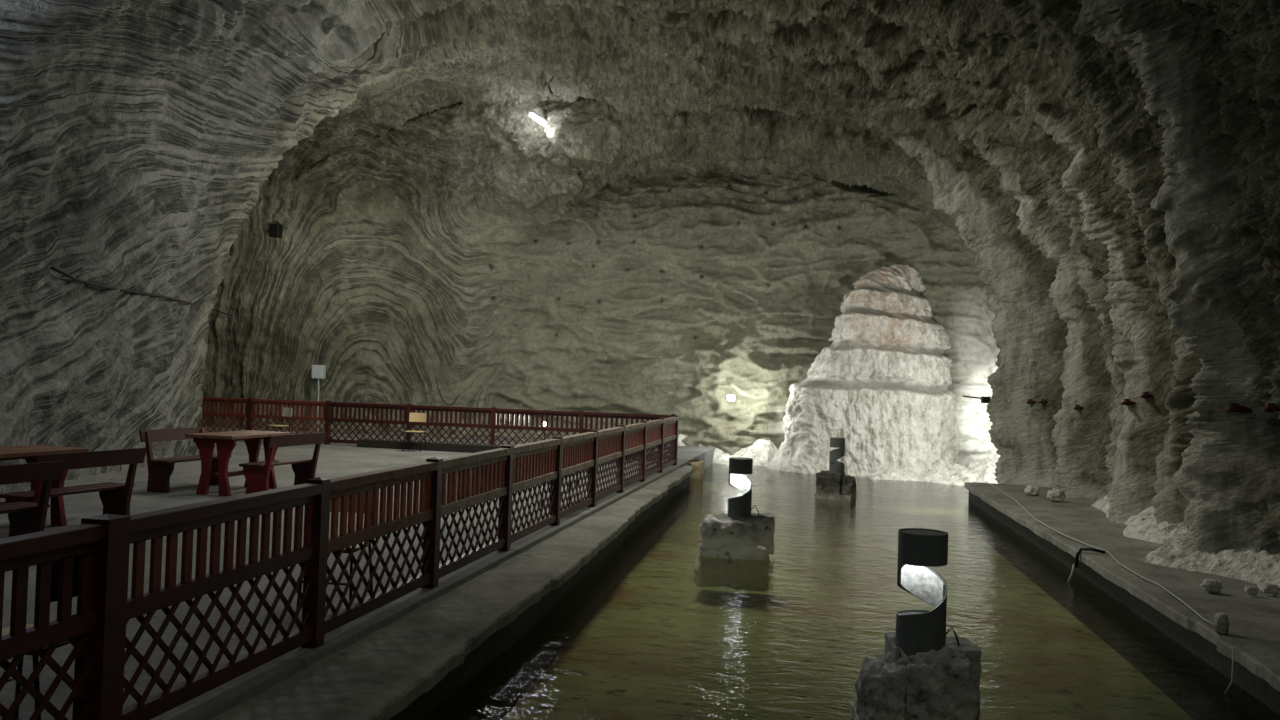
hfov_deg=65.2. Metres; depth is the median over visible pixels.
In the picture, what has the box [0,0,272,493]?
wall
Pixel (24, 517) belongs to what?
bench
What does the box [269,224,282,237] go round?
speaker box
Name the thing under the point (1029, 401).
peg
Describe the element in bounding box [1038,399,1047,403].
peg
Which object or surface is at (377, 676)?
walkway
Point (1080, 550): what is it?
hose
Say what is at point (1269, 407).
peg
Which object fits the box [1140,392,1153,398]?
peg
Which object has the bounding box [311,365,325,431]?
junction box
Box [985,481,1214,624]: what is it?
cable
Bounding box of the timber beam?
[357,439,656,461]
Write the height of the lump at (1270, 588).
0.098 m
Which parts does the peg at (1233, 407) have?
plate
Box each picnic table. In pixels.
[0,445,87,525]
[185,430,290,495]
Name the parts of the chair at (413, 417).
backrest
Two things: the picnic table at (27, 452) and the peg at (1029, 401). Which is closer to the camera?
the picnic table at (27, 452)
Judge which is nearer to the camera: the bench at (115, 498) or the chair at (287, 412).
the bench at (115, 498)
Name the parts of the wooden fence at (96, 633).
rail, rail, post, rail, rail, rail, post, rail, rail, rail, post, rail, rail, rail, post, rail, rail, rail, post, rail, rail, rail, post, rail, rail, rail, post, rail, rail, rail, post, rail, rail, rail, post, rail, rail, rail, post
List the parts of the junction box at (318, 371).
door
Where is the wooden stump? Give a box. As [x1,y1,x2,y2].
[689,459,704,494]
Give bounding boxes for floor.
[0,425,714,719]
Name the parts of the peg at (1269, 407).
plate, rod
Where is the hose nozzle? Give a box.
[1067,564,1074,583]
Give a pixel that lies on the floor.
(335, 460)
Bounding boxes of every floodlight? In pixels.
[725,395,734,400]
[980,396,990,402]
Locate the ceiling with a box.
[0,0,1194,200]
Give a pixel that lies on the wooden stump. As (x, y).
(698, 466)
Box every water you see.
[426,463,1275,719]
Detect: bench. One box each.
[0,448,146,536]
[0,461,64,536]
[139,427,230,492]
[239,432,326,493]
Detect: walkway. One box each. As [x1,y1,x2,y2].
[210,466,692,719]
[964,482,1279,690]
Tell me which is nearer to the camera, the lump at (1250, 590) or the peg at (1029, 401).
the lump at (1250, 590)
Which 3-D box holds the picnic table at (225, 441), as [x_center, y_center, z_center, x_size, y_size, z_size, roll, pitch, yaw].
[-5.521,1.405,13.768,0.712,0.800,1.320,2,-1,14]
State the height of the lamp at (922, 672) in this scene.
1.845 m
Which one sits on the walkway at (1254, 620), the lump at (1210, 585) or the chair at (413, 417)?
the lump at (1210, 585)
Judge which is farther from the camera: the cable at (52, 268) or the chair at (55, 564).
the cable at (52, 268)
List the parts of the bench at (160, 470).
leg, backrest, seat, leg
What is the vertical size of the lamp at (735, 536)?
1.580 m
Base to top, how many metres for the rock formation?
5.605 m
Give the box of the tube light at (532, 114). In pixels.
[528,91,546,125]
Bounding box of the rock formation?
[765,264,997,488]
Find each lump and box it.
[1024,485,1038,495]
[1047,489,1065,501]
[1201,579,1221,593]
[1244,585,1257,594]
[1262,583,1278,593]
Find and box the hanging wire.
[1223,644,1242,695]
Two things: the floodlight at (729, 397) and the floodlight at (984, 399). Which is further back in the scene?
the floodlight at (729, 397)
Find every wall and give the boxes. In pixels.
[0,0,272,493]
[202,172,1000,493]
[389,477,688,719]
[933,0,1279,554]
[968,492,1279,719]
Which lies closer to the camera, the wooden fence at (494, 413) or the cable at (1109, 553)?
the cable at (1109, 553)
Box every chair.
[2,555,78,719]
[266,407,292,431]
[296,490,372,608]
[403,413,426,451]
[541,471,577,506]
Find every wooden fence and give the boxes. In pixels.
[0,415,678,719]
[198,397,675,458]
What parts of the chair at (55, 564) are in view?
leg, seat, leg, seat frame, backrest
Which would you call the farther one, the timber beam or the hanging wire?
the timber beam
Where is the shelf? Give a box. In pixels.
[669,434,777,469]
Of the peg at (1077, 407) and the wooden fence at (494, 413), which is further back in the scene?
the wooden fence at (494, 413)
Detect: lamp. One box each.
[693,457,774,591]
[814,437,855,527]
[850,528,981,719]
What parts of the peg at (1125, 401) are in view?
plate, rod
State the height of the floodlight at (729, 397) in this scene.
0.164 m
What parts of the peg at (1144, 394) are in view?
plate, rod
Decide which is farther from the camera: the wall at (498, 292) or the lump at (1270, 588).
the wall at (498, 292)
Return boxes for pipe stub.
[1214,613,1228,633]
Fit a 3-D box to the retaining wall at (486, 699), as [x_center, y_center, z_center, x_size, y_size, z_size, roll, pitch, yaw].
[-0.817,2.516,10.259,0.620,0.925,22.000,2,-1,11]
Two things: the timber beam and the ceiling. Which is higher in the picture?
the ceiling
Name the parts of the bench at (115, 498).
leg, seat, backrest, leg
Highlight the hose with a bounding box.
[1075,548,1105,567]
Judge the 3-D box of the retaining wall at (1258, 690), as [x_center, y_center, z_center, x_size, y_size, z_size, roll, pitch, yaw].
[5.326,2.686,8.797,1.840,0.915,21.400,2,-1,11]
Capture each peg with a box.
[1026,399,1035,403]
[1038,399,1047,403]
[1073,405,1083,409]
[1121,399,1134,404]
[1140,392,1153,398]
[1226,403,1252,412]
[1263,403,1279,412]
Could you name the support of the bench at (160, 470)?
on the floor
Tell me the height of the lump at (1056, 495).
0.227 m
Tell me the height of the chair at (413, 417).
0.841 m
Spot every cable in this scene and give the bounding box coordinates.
[51,267,228,315]
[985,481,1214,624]
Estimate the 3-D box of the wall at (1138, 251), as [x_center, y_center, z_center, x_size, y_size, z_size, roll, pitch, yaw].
[5.209,-0.208,8.916,2.926,6.905,29.176,2,-1,11]
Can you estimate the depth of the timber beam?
22.35 m
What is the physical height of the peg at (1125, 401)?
0.090 m
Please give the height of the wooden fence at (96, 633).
1.030 m
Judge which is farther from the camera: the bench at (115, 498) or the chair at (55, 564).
the bench at (115, 498)
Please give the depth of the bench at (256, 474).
13.48 m
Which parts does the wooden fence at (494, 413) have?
rail, rail, post, rail, rail, post, rail, rail, rail, post, rail, rail, post, rail, rail, post, rail, rail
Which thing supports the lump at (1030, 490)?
on the walkway at (1254, 620)
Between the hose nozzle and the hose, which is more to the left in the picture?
the hose nozzle
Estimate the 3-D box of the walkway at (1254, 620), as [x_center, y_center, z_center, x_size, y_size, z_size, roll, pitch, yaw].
[5.287,2.162,8.820,1.956,0.132,21.400,2,-1,11]
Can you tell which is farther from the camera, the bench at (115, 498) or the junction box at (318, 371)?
the junction box at (318, 371)
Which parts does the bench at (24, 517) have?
seat, leg, backrest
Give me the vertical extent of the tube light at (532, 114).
0.656 m
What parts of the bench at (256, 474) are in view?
leg, seat, backrest, leg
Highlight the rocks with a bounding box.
[1091,494,1279,597]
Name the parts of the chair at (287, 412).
backrest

